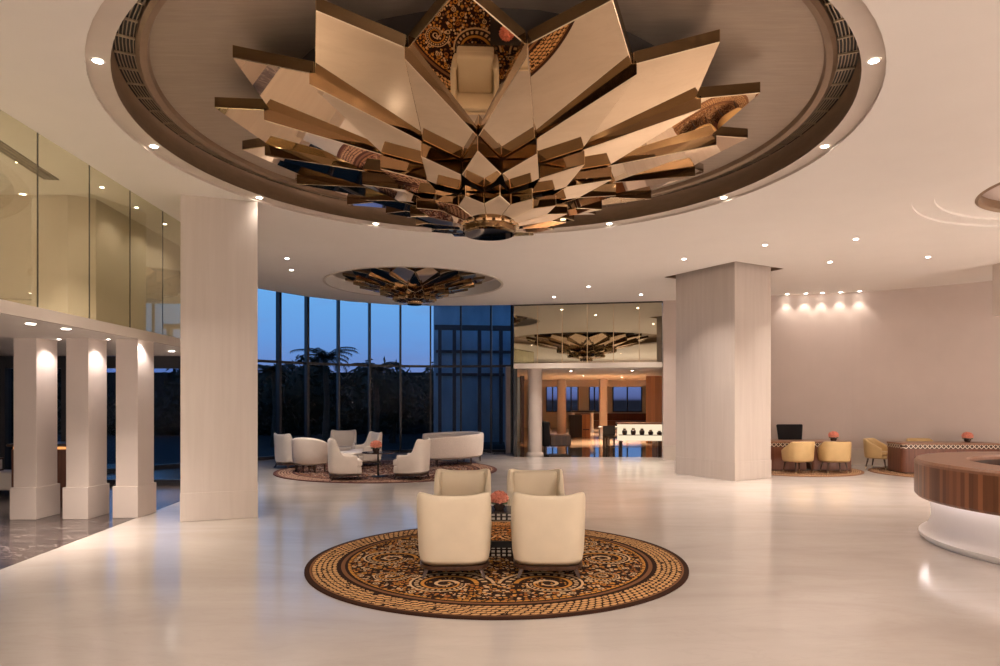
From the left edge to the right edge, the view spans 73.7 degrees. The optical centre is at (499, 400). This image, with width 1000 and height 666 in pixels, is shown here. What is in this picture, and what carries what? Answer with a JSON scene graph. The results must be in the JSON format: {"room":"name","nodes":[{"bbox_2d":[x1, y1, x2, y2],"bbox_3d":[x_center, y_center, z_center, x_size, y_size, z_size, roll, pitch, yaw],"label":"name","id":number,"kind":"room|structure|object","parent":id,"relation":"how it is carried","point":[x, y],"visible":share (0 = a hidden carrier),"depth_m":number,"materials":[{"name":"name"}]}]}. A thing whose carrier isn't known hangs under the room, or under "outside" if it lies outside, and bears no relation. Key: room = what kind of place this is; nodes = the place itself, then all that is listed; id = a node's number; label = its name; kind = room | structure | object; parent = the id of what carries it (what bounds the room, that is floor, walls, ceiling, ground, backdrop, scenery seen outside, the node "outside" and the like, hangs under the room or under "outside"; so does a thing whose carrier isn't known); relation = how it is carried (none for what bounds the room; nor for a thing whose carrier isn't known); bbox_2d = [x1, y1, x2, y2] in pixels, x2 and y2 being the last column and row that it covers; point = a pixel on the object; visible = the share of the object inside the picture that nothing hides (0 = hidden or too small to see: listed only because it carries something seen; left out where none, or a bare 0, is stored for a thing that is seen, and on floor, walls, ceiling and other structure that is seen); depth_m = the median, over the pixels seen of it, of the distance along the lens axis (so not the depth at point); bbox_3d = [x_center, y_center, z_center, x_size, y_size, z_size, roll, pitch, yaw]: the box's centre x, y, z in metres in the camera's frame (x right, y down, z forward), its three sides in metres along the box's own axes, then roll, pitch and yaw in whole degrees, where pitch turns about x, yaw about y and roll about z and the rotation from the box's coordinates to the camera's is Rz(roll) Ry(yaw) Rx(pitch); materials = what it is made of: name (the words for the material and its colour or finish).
{"room":"hotel lobby","nodes":[
{"label":"hotel lobby","id":0,"kind":"room"},
{"bbox_2d":[0,195,179,337],"bbox_3d":[-7.375,-2.065,11.875,2.450,2.030,3.850,0,0,0],"label":"glass railing","id":1,"kind":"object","parent":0,"point":[63,220],"depth_m":10.07,"materials":[{"name":"glass"}]},
{"bbox_2d":[0,464,179,569],"bbox_3d":[-9.989,1.800,5.050,12.022,0.001,28.100,0,0,0],"label":"floor","id":2,"kind":"structure","parent":0,"point":[20,540],"depth_m":9.56,"materials":[{"name":"grey stone"}]},
{"bbox_2d":[0,470,10,489],"bbox_3d":[-9.600,1.575,12.900,1.100,0.450,0.500,0,0,0],"label":"bench","id":3,"kind":"object","parent":2,"relation":"on","point":[5,475],"visible":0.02,"depth_m":12.65,"materials":[{"name":"beige leather"}]},
{"bbox_2d":[10,338,59,519],"bbox_3d":[-7.230,0.420,10.380,0.400,2.760,0.560,0,0,0],"label":"pier","id":4,"kind":"object","parent":2,"relation":"on","point":[35,493],"visible":1,"depth_m":10.14,"materials":[{"name":"paint"}]},
{"bbox_2d":[7,442,65,500],"bbox_3d":[-8.300,1.285,12.300,1.100,1.030,0.700,0,0,0],"label":"desk","id":5,"kind":"object","parent":2,"relation":"on","point":[61,446],"visible":0.2,"depth_m":12.00,"materials":[{"name":"brown wood"}]},
{"bbox_2d":[63,338,108,518],"bbox_3d":[-6.455,0.420,10.410,0.390,2.760,0.560,0,0,0],"label":"pier","id":6,"kind":"object","parent":2,"relation":"on","point":[86,491],"visible":1,"depth_m":10.17,"materials":[{"name":"paint"}]},
{"bbox_2d":[113,339,155,517],"bbox_3d":[-5.765,0.420,10.530,0.390,2.760,0.560,0,0,0],"label":"pier","id":7,"kind":"object","parent":2,"relation":"on","point":[134,492],"visible":0.92,"depth_m":10.29,"materials":[{"name":"paint"}]},
{"bbox_2d":[0,313,179,355],"bbox_3d":[-10.460,-1.005,2.600,11.080,0.090,23.200,0,0,0],"label":"ceiling","id":8,"kind":"structure","parent":0,"point":[11,327],"depth_m":9.77,"materials":[{"name":"paint"}]},
{"bbox_2d":[0,299,179,346],"bbox_3d":[-5.015,-1.000,1.800,0.050,0.140,21.630,0,0,-3],"label":"trim","id":9,"kind":"structure","parent":8,"relation":"attached to","point":[6,307],"depth_m":8.44,"materials":[{"name":"paint"}]},
{"bbox_2d":[37,133,162,334],"bbox_3d":[-5.272,-2.069,6.967,0.013,2.018,11.260,0,0,-3],"label":"window frame","id":10,"kind":"structure","parent":9,"relation":"on","point":[37,133],"depth_m":9.74,"materials":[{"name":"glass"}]},
{"bbox_2d":[0,356,179,484],"bbox_3d":[-10.950,0.420,14.300,10.100,2.760,0.200,0,0,0],"label":"window","id":11,"kind":"structure","parent":0,"point":[6,362],"depth_m":14.22,"materials":[{"name":"clear glass"}]},
{"bbox_2d":[326,275,500,296],"bbox_3d":[-2.250,-3.215,17.560,4.540,0.270,4.540,0,0,0],"label":"ceiling recess","id":12,"kind":"structure","parent":0,"point":[332,280],"depth_m":18.79,"materials":[{"name":"paint"}]},
{"bbox_2d":[107,292,512,472],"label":"window","id":13,"kind":"structure","parent":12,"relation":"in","point":[278,361],"depth_m":22.24,"materials":[{"name":"clear glass"}]},
{"bbox_2d":[323,266,502,297],"bbox_3d":[-2.250,-3.074,17.560,4.680,0.012,4.680,0,0,0],"label":"trim","id":14,"kind":"structure","parent":12,"relation":"attached to","point":[326,276],"depth_m":15.97,"materials":[{"name":"paint"}]},
{"bbox_2d":[333,271,493,282],"bbox_3d":[-2.250,-3.350,17.560,4.600,0.001,4.600,0,0,0],"label":"ceiling","id":15,"kind":"structure","parent":0,"point":[339,275],"depth_m":17.94,"materials":[{"name":"brown paint"}]},
{"bbox_2d":[342,267,484,305],"bbox_3d":[-2.250,-2.939,17.560,3.708,0.822,3.708,0,0,0],"label":"chandelier","id":16,"kind":"object","parent":15,"relation":"hanging from","point":[412,286],"visible":0.96,"depth_m":16.79,"materials":[{"name":"brown metal"}]},
{"bbox_2d":[85,0,885,233],"bbox_3d":[-0.130,-3.098,8.150,8.400,0.035,8.400,0,0,0],"label":"trim","id":17,"kind":"structure","parent":0,"point":[106,22],"depth_m":7.05,"materials":[{"name":"paint"}]},
{"bbox_2d":[110,0,861,227],"bbox_3d":[-0.130,-3.257,8.150,8.040,0.285,8.040,0,0,0],"label":"cove","id":18,"kind":"object","parent":17,"relation":"in","point":[178,146],"visible":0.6,"depth_m":8.98,"materials":[{"name":"brown paint"}]},
{"bbox_2d":[149,0,823,198],"bbox_3d":[-0.130,-3.400,8.150,7.580,0.001,7.580,0,0,0],"label":"ceiling","id":19,"kind":"structure","parent":0,"point":[776,44],"depth_m":6.32,"materials":[{"name":"brown paint"}]},
{"bbox_2d":[113,0,344,199],"bbox_3d":[-3.359,-3.398,8.419,1.493,0.024,5.566,0,0,0],"label":"ceiling vent","id":20,"kind":"object","parent":19,"relation":"in","point":[125,56],"depth_m":6.90,"materials":[{"name":"gold metal"}]},
{"bbox_2d":[215,0,759,240],"bbox_3d":[-0.130,-2.715,8.150,6.180,1.370,6.180,0,0,0],"label":"chandelier","id":21,"kind":"object","parent":19,"relation":"hanging from","point":[517,122],"visible":1,"depth_m":6.56,"materials":[{"name":"brown metal"}]},
{"bbox_2d":[652,0,858,196],"bbox_3d":[3.187,-3.398,8.337,1.325,0.024,5.402,0,0,0],"label":"ceiling vent","id":22,"kind":"object","parent":19,"relation":"in","point":[848,50],"depth_m":6.98,"materials":[{"name":"gold metal"}]},
{"bbox_2d":[0,452,999,665],"bbox_3d":[3.600,1.800,7.300,23.600,0.001,32.600,0,0,0],"label":"floor","id":23,"kind":"structure","parent":0,"point":[784,570],"depth_m":6.33,"materials":[{"name":"beige stone"}]},
{"bbox_2d":[180,194,257,521],"bbox_3d":[-4.441,-0.640,10.632,1.093,4.880,1.114,0,0,-20],"label":"stone pillar","id":24,"kind":"structure","parent":23,"relation":"on","point":[219,236],"depth_m":10.10,"materials":[{"name":"stone"}]},
{"bbox_2d":[273,460,496,482],"bbox_3d":[-2.920,1.792,17.400,5.680,0.016,5.680,0,0,0],"label":"round rug","id":25,"kind":"object","parent":23,"relation":"on","point":[387,468],"visible":0.65,"depth_m":16.41,"materials":[{"name":"brown carpet"}]},
{"bbox_2d":[274,433,307,468],"bbox_3d":[-5.624,1.320,17.945,0.767,0.926,0.753,0,0,40],"label":"armchair","id":26,"kind":"object","parent":25,"relation":"on","point":[282,445],"visible":0.71,"depth_m":17.56,"materials":[{"name":"white fabric"}]},
{"bbox_2d":[291,437,327,472],"bbox_3d":[-4.849,1.344,16.809,0.990,0.879,0.597,0,0,14],"label":"armchair","id":27,"kind":"object","parent":25,"relation":"on","point":[310,452],"visible":0.98,"depth_m":16.59,"materials":[{"name":"white fabric"}]},
{"bbox_2d":[330,430,355,450],"bbox_3d":[-4.621,1.320,19.606,0.767,0.926,0.753,0,0,-9],"label":"armchair","id":28,"kind":"object","parent":25,"relation":"on","point":[345,440],"visible":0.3,"depth_m":19.85,"materials":[{"name":"white fabric"}]},
{"bbox_2d":[333,431,353,445],"bbox_3d":[-4.663,1.139,19.887,0.590,0.488,0.060,0,0,-9],"label":"cushion","id":29,"kind":"object","parent":28,"relation":"on","point":[343,438],"depth_m":19.86,"materials":[{"name":"white fabric"}]},
{"bbox_2d":[327,438,361,480],"bbox_3d":[-3.566,1.320,15.298,0.753,0.926,0.767,0,0,-18],"label":"armchair","id":30,"kind":"object","parent":25,"relation":"on","point":[340,464],"visible":1,"depth_m":14.94,"materials":[{"name":"white fabric"}]},
{"bbox_2d":[350,431,381,465],"bbox_3d":[-3.695,1.320,18.454,0.753,0.926,0.767,0,0,-34],"label":"armchair","id":31,"kind":"object","parent":25,"relation":"on","point":[366,458],"visible":0.73,"depth_m":18.27,"materials":[{"name":"white fabric"}]},
{"bbox_2d":[350,449,362,455],"bbox_3d":[-3.741,1.409,18.422,0.640,0.150,0.560,0,0,-34],"label":"seat cushion","id":32,"kind":"object","parent":31,"relation":"on","point":[351,449],"depth_m":18.13,"materials":[{"name":"white fabric"}]},
{"bbox_2d":[362,451,393,476],"bbox_3d":[-2.880,1.494,15.750,0.760,0.580,0.760,0,0,0],"label":"pedestal table","id":33,"kind":"object","parent":25,"relation":"on","point":[366,452],"visible":0.97,"depth_m":15.68,"materials":[{"name":"black metal"}]},
{"bbox_2d":[370,440,381,451],"bbox_3d":[-2.929,1.063,15.750,0.288,0.280,0.289,0,0,0],"label":"flower arrangement","id":34,"kind":"object","parent":33,"relation":"on","point":[375,445],"visible":1,"depth_m":15.68,"materials":[{"name":"pink plant"}]},
{"bbox_2d":[393,437,430,479],"bbox_3d":[-2.024,1.320,15.399,0.753,0.926,0.767,0,0,13],"label":"armchair","id":35,"kind":"object","parent":25,"relation":"on","point":[417,462],"visible":1,"depth_m":15.05,"materials":[{"name":"white fabric"}]},
{"bbox_2d":[422,431,483,465],"bbox_3d":[-1.346,1.354,19.659,1.723,0.859,2.951,0,0,-10],"label":"curved sofa","id":36,"kind":"object","parent":25,"relation":"on","point":[457,445],"visible":0.98,"depth_m":18.44,"materials":[{"name":"beige fabric"}]},
{"bbox_2d":[304,528,688,619],"bbox_3d":[-0.035,1.792,7.570,4.200,0.016,4.200,0,0,0],"label":"round rug","id":37,"kind":"object","parent":23,"relation":"on","point":[381,572],"visible":0.81,"depth_m":6.55,"materials":[{"name":"brown carpet"}]},
{"bbox_2d":[417,492,490,578],"bbox_3d":[-0.475,1.351,7.014,0.767,0.865,0.753,0,0,-2],"label":"armchair","id":38,"kind":"object","parent":37,"relation":"on","point":[454,532],"visible":1,"depth_m":6.66,"materials":[{"name":"beige fabric"}]},
{"bbox_2d":[433,469,490,495],"bbox_3d":[-0.500,1.351,8.756,0.767,0.865,0.753,0,0,0],"label":"armchair","id":39,"kind":"object","parent":37,"relation":"on","point":[446,482],"visible":0.31,"depth_m":9.01,"materials":[{"name":"beige fabric"}]},
{"bbox_2d":[441,472,484,495],"bbox_3d":[-0.500,1.171,9.040,0.590,0.426,0.060,0,0,0],"label":"cushion","id":40,"kind":"object","parent":39,"relation":"on","point":[452,483],"depth_m":9.01,"materials":[{"name":"beige fabric"}]},
{"bbox_2d":[489,506,513,556],"bbox_3d":[0.015,1.534,7.900,0.540,0.500,0.540,0,0,0],"label":"side table","id":41,"kind":"object","parent":37,"relation":"on","point":[501,537],"visible":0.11,"depth_m":7.66,"materials":[{"name":"brown metal"}]},
{"bbox_2d":[490,490,508,509],"bbox_3d":[-0.010,1.171,7.900,0.230,0.224,0.231,0,0,0],"label":"flower arrangement","id":42,"kind":"object","parent":41,"relation":"on","point":[500,498],"visible":0.98,"depth_m":7.84,"materials":[{"name":"pink plant"}]},
{"bbox_2d":[507,469,564,505],"bbox_3d":[0.475,1.351,8.756,0.767,0.865,0.753,0,0,0],"label":"armchair","id":43,"kind":"object","parent":37,"relation":"on","point":[530,482],"visible":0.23,"depth_m":9.01,"materials":[{"name":"beige fabric"}]},
{"bbox_2d":[513,472,556,495],"bbox_3d":[0.475,1.171,9.040,0.590,0.426,0.060,0,0,0],"label":"cushion","id":44,"kind":"object","parent":43,"relation":"on","point":[530,483],"depth_m":9.01,"materials":[{"name":"beige fabric"}]},
{"bbox_2d":[511,492,585,578],"bbox_3d":[0.500,1.351,7.014,0.767,0.865,0.753,0,0,2],"label":"armchair","id":45,"kind":"object","parent":37,"relation":"on","point":[548,532],"visible":1,"depth_m":6.66,"materials":[{"name":"beige fabric"}]},
{"bbox_2d":[675,261,770,480],"bbox_3d":[5.348,-0.680,16.060,1.255,4.960,1.822,0,0,-30],"label":"stone pillar","id":46,"kind":"structure","parent":23,"relation":"on","point":[723,311],"depth_m":15.45,"materials":[{"name":"grey stone"}]},
{"bbox_2d":[771,468,863,476],"bbox_3d":[7.600,1.792,17.550,3.500,0.016,3.500,0,0,0],"label":"round rug","id":47,"kind":"object","parent":23,"relation":"on","point":[853,472],"visible":0.31,"depth_m":16.41,"materials":[{"name":"brown carpet"}]},
{"bbox_2d":[781,441,814,473],"bbox_3d":[7.429,1.389,16.586,0.740,0.789,0.630,0,0,-14],"label":"tub chair","id":48,"kind":"object","parent":47,"relation":"on","point":[796,452],"visible":1,"depth_m":16.33,"materials":[{"name":"fabric"}]},
{"bbox_2d":[771,440,850,469],"bbox_3d":[7.900,1.411,17.500,2.300,0.745,0.840,0,0,0],"label":"desk","id":49,"kind":"object","parent":47,"relation":"on","point":[777,463],"visible":0.23,"depth_m":17.10,"materials":[{"name":"brown wood"}]},
{"bbox_2d":[776,424,802,439],"bbox_3d":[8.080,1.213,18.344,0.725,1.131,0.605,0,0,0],"label":"computer monitor","id":50,"kind":"object","parent":49,"relation":"on","point":[784,431],"visible":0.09,"depth_m":18.54,"materials":[{"name":"black plastic"}]},
{"bbox_2d":[828,431,838,440],"bbox_3d":[8.681,0.909,17.350,0.265,0.258,0.266,0,0,0],"label":"flower arrangement","id":51,"kind":"object","parent":49,"relation":"on","point":[833,436],"visible":1,"depth_m":17.29,"materials":[{"name":"pink plant"}]},
{"bbox_2d":[817,441,851,473],"bbox_3d":[8.326,1.389,16.585,0.740,0.789,0.630,0,0,6],"label":"tub chair","id":52,"kind":"object","parent":47,"relation":"on","point":[840,452],"visible":1,"depth_m":16.33,"materials":[{"name":"yellow fabric"}]},
{"bbox_2d":[868,467,913,476],"bbox_3d":[10.900,1.792,16.650,3.000,0.016,3.000,0,0,0],"label":"round rug","id":53,"kind":"object","parent":23,"relation":"on","point":[881,470],"visible":0.3,"depth_m":16.64,"materials":[{"name":"brown carpet"}]},
{"bbox_2d":[863,438,887,469],"bbox_3d":[9.976,1.389,17.626,0.740,0.789,0.630,0,0,-43],"label":"tub chair","id":54,"kind":"object","parent":53,"relation":"on","point":[873,448],"visible":0.9,"depth_m":17.46,"materials":[{"name":"yellow fabric"}]},
{"bbox_2d":[906,438,932,440],"bbox_3d":[11.150,1.389,17.585,0.740,0.789,0.630,0,0,0],"label":"tub chair","id":55,"kind":"object","parent":53,"relation":"on","point":[907,439],"visible":0.18,"depth_m":17.83,"materials":[{"name":"yellow fabric"}]},
{"bbox_2d":[886,441,999,472],"bbox_3d":[11.120,1.411,16.750,2.400,0.745,0.840,0,0,3],"label":"desk","id":56,"kind":"object","parent":53,"relation":"on","point":[901,454],"visible":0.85,"depth_m":16.41,"materials":[{"name":"brown wood"}]},
{"bbox_2d":[961,432,973,441],"bbox_3d":[11.851,0.909,16.900,0.265,0.258,0.266,0,0,0],"label":"flower arrangement","id":57,"kind":"object","parent":56,"relation":"on","point":[967,436],"visible":0.99,"depth_m":16.84,"materials":[{"name":"pink plant"}]},
{"bbox_2d":[914,452,999,563],"bbox_3d":[7.344,1.275,7.859,4.227,1.050,4.277,0,0,0],"label":"reception desk","id":58,"kind":"object","parent":23,"relation":"on","point":[962,489],"depth_m":7.81,"materials":[{"name":"brown wood"}]},
{"bbox_2d":[914,452,999,476],"bbox_3d":[7.330,0.780,7.820,4.200,0.060,4.200,0,0,0],"label":"countertop","id":59,"kind":"structure","parent":58,"relation":"on","point":[963,462],"depth_m":8.26,"materials":[{"name":"brown wood"}]},
{"bbox_2d":[0,0,999,305],"bbox_3d":[-0.400,-3.080,6.275,31.000,0.001,30.550,0,0,0],"label":"ceiling","id":60,"kind":"structure","parent":0,"point":[936,109],"depth_m":10.45,"materials":[{"name":"paint"}]},
{"bbox_2d":[0,140,58,180],"bbox_3d":[-5.620,-3.072,5.500,0.200,0.016,7.600,0,0,-9],"label":"ceiling vent","id":61,"kind":"object","parent":60,"relation":"in","point":[5,149],"visible":1,"depth_m":8.56,"materials":[{"name":"brown metal"}]},
{"bbox_2d":[505,367,510,452],"bbox_3d":[0.320,0.300,34.600,0.240,3.000,22.800,0,0,0],"label":"wall","id":62,"kind":"structure","parent":0,"point":[507,369],"depth_m":23.20,"materials":[{"name":"beige paint"}]},
{"bbox_2d":[513,306,516,456],"bbox_3d":[0.500,-1.000,22.550,0.120,5.600,1.900,0,0,0],"label":"wall","id":63,"kind":"structure","parent":0,"point":[514,370],"depth_m":21.60,"materials":[{"name":"beige paint"}]},
{"bbox_2d":[524,386,645,427],"bbox_3d":[7.220,0.300,45.100,13.560,3.000,0.200,0,0,0],"label":"wall","id":64,"kind":"structure","parent":0,"point":[551,417],"depth_m":45.00,"materials":[{"name":"paint"}]},
{"bbox_2d":[566,387,578,411],"bbox_3d":[4.800,-0.100,45.025,1.020,1.700,0.150,0,0,0],"label":"window","id":65,"kind":"structure","parent":64,"relation":"in","point":[570,387],"depth_m":45.00,"materials":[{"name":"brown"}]},
{"bbox_2d":[612,387,641,411],"bbox_3d":[8.600,-0.100,45.025,2.020,1.700,0.150,0,0,0],"label":"window","id":66,"kind":"structure","parent":64,"relation":"in","point":[613,387],"depth_m":45.00,"materials":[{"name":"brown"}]},
{"bbox_2d":[524,380,645,385],"bbox_3d":[6.720,-0.905,34.050,12.560,0.310,0.300,0,0,0],"label":"beam","id":67,"kind":"structure","parent":0,"point":[544,382],"depth_m":33.90,"materials":[{"name":"paint"}]},
{"bbox_2d":[513,363,662,379],"bbox_3d":[7.220,-1.120,33.400,13.560,0.120,25.200,0,0,0],"label":"ceiling","id":68,"kind":"structure","parent":0,"point":[573,373],"depth_m":25.70,"materials":[{"name":"paint"}]},
{"bbox_2d":[517,448,661,456],"bbox_3d":[4.970,1.800,23.550,9.060,0.001,4.300,0,0,0],"label":"floor","id":69,"kind":"structure","parent":0,"point":[521,452],"depth_m":23.30,"materials":[{"name":"beige tile"}]},
{"bbox_2d":[526,369,543,455],"bbox_3d":[1.150,0.365,21.950,0.573,2.870,0.573,0,0,0],"label":"round column","id":70,"kind":"structure","parent":69,"relation":"on","point":[534,375],"depth_m":21.74,"materials":[{"name":"paint"}]},
{"bbox_2d":[542,421,570,450],"bbox_3d":[2.040,1.275,24.400,1.020,1.050,0.900,0,0,0],"label":"armchair","id":71,"kind":"object","parent":69,"relation":"on","point":[553,440],"visible":0.94,"depth_m":23.95,"materials":[{"name":"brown fabric"}]},
{"bbox_2d":[603,426,616,448],"bbox_3d":[4.250,1.375,25.400,0.500,0.850,0.500,0,0,-17],"label":"lounge chair","id":72,"kind":"object","parent":69,"relation":"on","point":[608,431],"visible":0.83,"depth_m":25.56,"materials":[{"name":"brown fabric"}]},
{"bbox_2d":[616,422,661,451],"bbox_3d":[5.392,1.280,23.595,2.500,1.040,0.810,0,0,5],"label":"table","id":73,"kind":"object","parent":69,"relation":"on","point":[655,427],"depth_m":23.46,"materials":[{"name":"white wood"}]},
{"bbox_2d":[517,428,661,447],"bbox_3d":[7.220,1.800,35.850,13.560,0.001,20.300,0,0,0],"label":"floor","id":74,"kind":"structure","parent":0,"point":[593,441],"depth_m":28.92,"materials":[{"name":"brown tile"}]},
{"bbox_2d":[557,379,565,433],"bbox_3d":[3.050,0.365,33.000,0.537,2.870,0.537,0,0,0],"label":"round column","id":75,"kind":"structure","parent":74,"relation":"on","point":[561,383],"depth_m":32.82,"materials":[{"name":"paint"}]},
{"bbox_2d":[568,414,589,436],"bbox_3d":[3.990,1.240,33.585,1.020,1.120,0.630,0,0,0],"label":"base cabinet","id":76,"kind":"object","parent":74,"relation":"on","point":[578,425],"visible":0.89,"depth_m":33.30,"materials":[{"name":"orange wood"}]},
{"bbox_2d":[570,410,595,431],"bbox_3d":[4.800,1.175,38.500,1.400,1.250,0.800,0,0,0],"label":"table","id":77,"kind":"object","parent":74,"relation":"on","point":[571,411],"visible":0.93,"depth_m":38.20,"materials":[{"name":"brown wood"}]},
{"bbox_2d":[598,379,606,438],"bbox_3d":[4.950,0.370,32.000,0.400,2.860,0.400,0,0,0],"label":"square column","id":78,"kind":"structure","parent":74,"relation":"on","point":[602,382],"depth_m":31.83,"materials":[{"name":"paint"}]},
{"bbox_2d":[575,413,645,428],"bbox_3d":[7.600,1.310,44.100,5.200,0.980,1.000,0,0,0],"label":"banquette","id":79,"kind":"object","parent":74,"relation":"on","point":[612,418],"visible":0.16,"depth_m":44.40,"materials":[{"name":"brown wood"}]},
{"bbox_2d":[646,376,661,443],"bbox_3d":[7.825,0.370,28.000,3.298,2.860,0.206,0,0,14],"label":"wall","id":80,"kind":"structure","parent":0,"point":[653,383],"depth_m":28.23,"materials":[{"name":"orange wood"}]},
{"bbox_2d":[663,281,999,448],"bbox_3d":[13.326,-1.000,6.909,7.024,5.600,31.309,0,0,-19],"label":"wall","id":81,"kind":"structure","parent":0,"point":[924,362],"depth_m":18.60,"materials":[{"name":"beige paint"}]},
{"bbox_2d":[514,362,661,368],"bbox_3d":[2.743,-1.120,21.078,4.630,0.160,0.340,0,0,10],"label":"trim","id":82,"kind":"structure","parent":81,"relation":"attached to","point":[612,364],"depth_m":20.91,"materials":[{"name":"paint"}]},
{"bbox_2d":[514,301,661,362],"bbox_3d":[2.727,-2.140,20.989,4.630,1.880,0.120,0,0,10],"label":"mirror panel","id":83,"kind":"object","parent":82,"relation":"on","point":[604,332],"visible":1,"depth_m":20.94,"materials":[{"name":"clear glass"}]},
{"bbox_2d":[662,304,662,457],"bbox_3d":[5.239,-0.640,21.055,0.242,4.880,1.184,0,0,14],"label":"door frame","id":84,"kind":"structure","parent":81,"relation":"attached to","point":[662,304],"depth_m":21.17,"materials":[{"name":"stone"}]},
{"bbox_2d":[663,447,887,465],"bbox_3d":[13.254,1.600,6.846,6.896,0.400,31.142,0,0,-19],"label":"baseboard","id":85,"kind":"structure","parent":81,"relation":"attached to","point":[669,453],"depth_m":18.88,"materials":[{"name":"paint"}]},
{"bbox_2d":[992,263,999,315],"bbox_3d":[11.625,-2.500,14.850,0.950,1.160,0.500,0,0,0],"label":"wall panel","id":86,"kind":"object","parent":81,"relation":"attached to","point":[995,268],"visible":1,"depth_m":14.97,"materials":[{"name":"stone"}]},
{"bbox_2d":[912,149,999,226],"bbox_3d":[8.900,-3.115,8.900,5.800,0.070,5.800,0,0,0],"label":"ceiling","id":87,"kind":"structure","parent":0,"point":[924,204],"depth_m":10.57,"materials":[{"name":"paint"}]},
{"bbox_2d":[934,156,999,217],"bbox_3d":[8.900,-3.150,8.900,5.200,0.001,5.200,0,0,0],"label":"ceiling","id":88,"kind":"structure","parent":0,"point":[958,195],"depth_m":9.93,"materials":[{"name":"paint"}]},
{"bbox_2d":[975,182,999,212],"bbox_3d":[8.800,-3.225,9.600,3.200,0.190,3.200,0,0,0],"label":"ceiling","id":89,"kind":"structure","parent":0,"point":[982,202],"depth_m":10.85,"materials":[{"name":"brown paint"}]},
{"label":"outside","id":90,"kind":"structure","parent":0,"visible":0},
{"bbox_2d":[57,434,512,463],"bbox_3d":[0.000,1.950,67.250,120.000,0.001,105.500,0,0,0],"label":"garden","id":91,"kind":"object","parent":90,"point":[166,447],"depth_m":29.22,"materials":[{"name":"black plant"}]},
{"bbox_2d":[12,369,60,448],"bbox_3d":[-17.090,-0.241,23.588,3.301,4.412,3.516,0,0,34],"label":"tree","id":92,"kind":"object","parent":91,"relation":"on","point":[58,376],"visible":0.06,"depth_m":23.45,"materials":[{"name":"green plant"}]},
{"bbox_2d":[57,369,60,425],"bbox_3d":[-19.598,-0.531,28.053,4.008,4.995,3.515,0,0,19],"label":"tree","id":93,"kind":"object","parent":91,"relation":"on","point":[58,389],"visible":0.02,"depth_m":27.73,"materials":[{"name":"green plant"}]},
{"bbox_2d":[158,369,179,427],"bbox_3d":[-15.852,-0.241,34.698,3.516,4.412,3.301,0,0,0],"label":"tree","id":94,"kind":"object","parent":91,"relation":"on","point":[173,389],"visible":0.2,"depth_m":33.86,"materials":[{"name":"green plant"}]},
{"bbox_2d":[57,388,428,435],"bbox_3d":[-16.523,0.846,37.889,29.973,3.591,1.798,0,0,0],"label":"hedge","id":95,"kind":"object","parent":91,"relation":"on","point":[160,427],"visible":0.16,"depth_m":37.56,"materials":[{"name":"green plant"}]},
{"bbox_2d":[57,372,433,433],"bbox_3d":[-15.500,0.125,39.700,29.000,3.650,0.200,0,0,0],"label":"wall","id":96,"kind":"structure","parent":91,"relation":"on","point":[159,377],"depth_m":39.60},
{"bbox_2d":[258,360,298,433],"bbox_3d":[-11.405,-0.131,34.795,3.340,4.191,3.136,0,0,31],"label":"tree","id":97,"kind":"object","parent":91,"relation":"on","point":[266,404],"visible":0.2,"depth_m":34.24,"materials":[{"name":"green plant"}]},
{"bbox_2d":[258,364,300,446],"bbox_3d":[-9.685,0.192,28.349,2.444,3.532,2.255,0,0,0],"label":"palm tree","id":98,"kind":"object","parent":91,"relation":"on","point":[266,371],"visible":0.72,"depth_m":28.19,"materials":[{"name":"green plant"}]},
{"bbox_2d":[266,354,346,437],"bbox_3d":[-9.084,-0.306,31.244,3.644,4.541,3.196,0,0,-43],"label":"tree","id":99,"kind":"object","parent":91,"relation":"on","point":[293,401],"visible":0.63,"depth_m":30.57,"materials":[{"name":"green plant"}]},
{"bbox_2d":[290,347,358,441],"bbox_3d":[-7.365,-0.150,27.955,2.840,4.214,2.526,0,0,-28],"label":"palm tree","id":100,"kind":"object","parent":91,"relation":"on","point":[323,357],"visible":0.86,"depth_m":27.90,"materials":[{"name":"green plant"}]},
{"bbox_2d":[340,359,383,437],"bbox_3d":[-6.841,-0.131,35.087,3.136,4.191,3.340,0,0,-28],"label":"tree","id":101,"kind":"object","parent":91,"relation":"on","point":[355,407],"visible":0.41,"depth_m":34.37,"materials":[{"name":"green plant"}]},
{"bbox_2d":[346,362,406,432],"bbox_3d":[-5.060,0.154,27.089,2.492,3.608,2.369,0,0,16],"label":"palm tree","id":102,"kind":"object","parent":91,"relation":"on","point":[375,380],"visible":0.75,"depth_m":27.09,"materials":[{"name":"green plant"}]},
{"bbox_2d":[358,356,428,442],"bbox_3d":[-4.909,-0.080,31.004,3.280,4.087,2.876,0,0,-12],"label":"tree","id":103,"kind":"object","parent":91,"relation":"on","point":[389,393],"visible":0.73,"depth_m":30.47,"materials":[{"name":"green plant"}]},
{"bbox_2d":[413,362,433,430],"bbox_3d":[-3.195,-0.131,34.855,3.136,4.191,3.340,0,0,3],"label":"tree","id":104,"kind":"object","parent":91,"relation":"on","point":[425,388],"visible":0.26,"depth_m":34.27,"materials":[{"name":"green plant"}]},
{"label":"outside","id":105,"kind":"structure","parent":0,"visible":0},
{"bbox_2d":[434,305,523,443],"bbox_3d":[-0.878,-1.550,28.677,3.900,6.700,1.900,0,0,-7],"label":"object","id":106,"kind":"object","parent":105,"point":[475,319],"visible":0.59,"depth_m":29.24,"materials":[{"name":"glass"}]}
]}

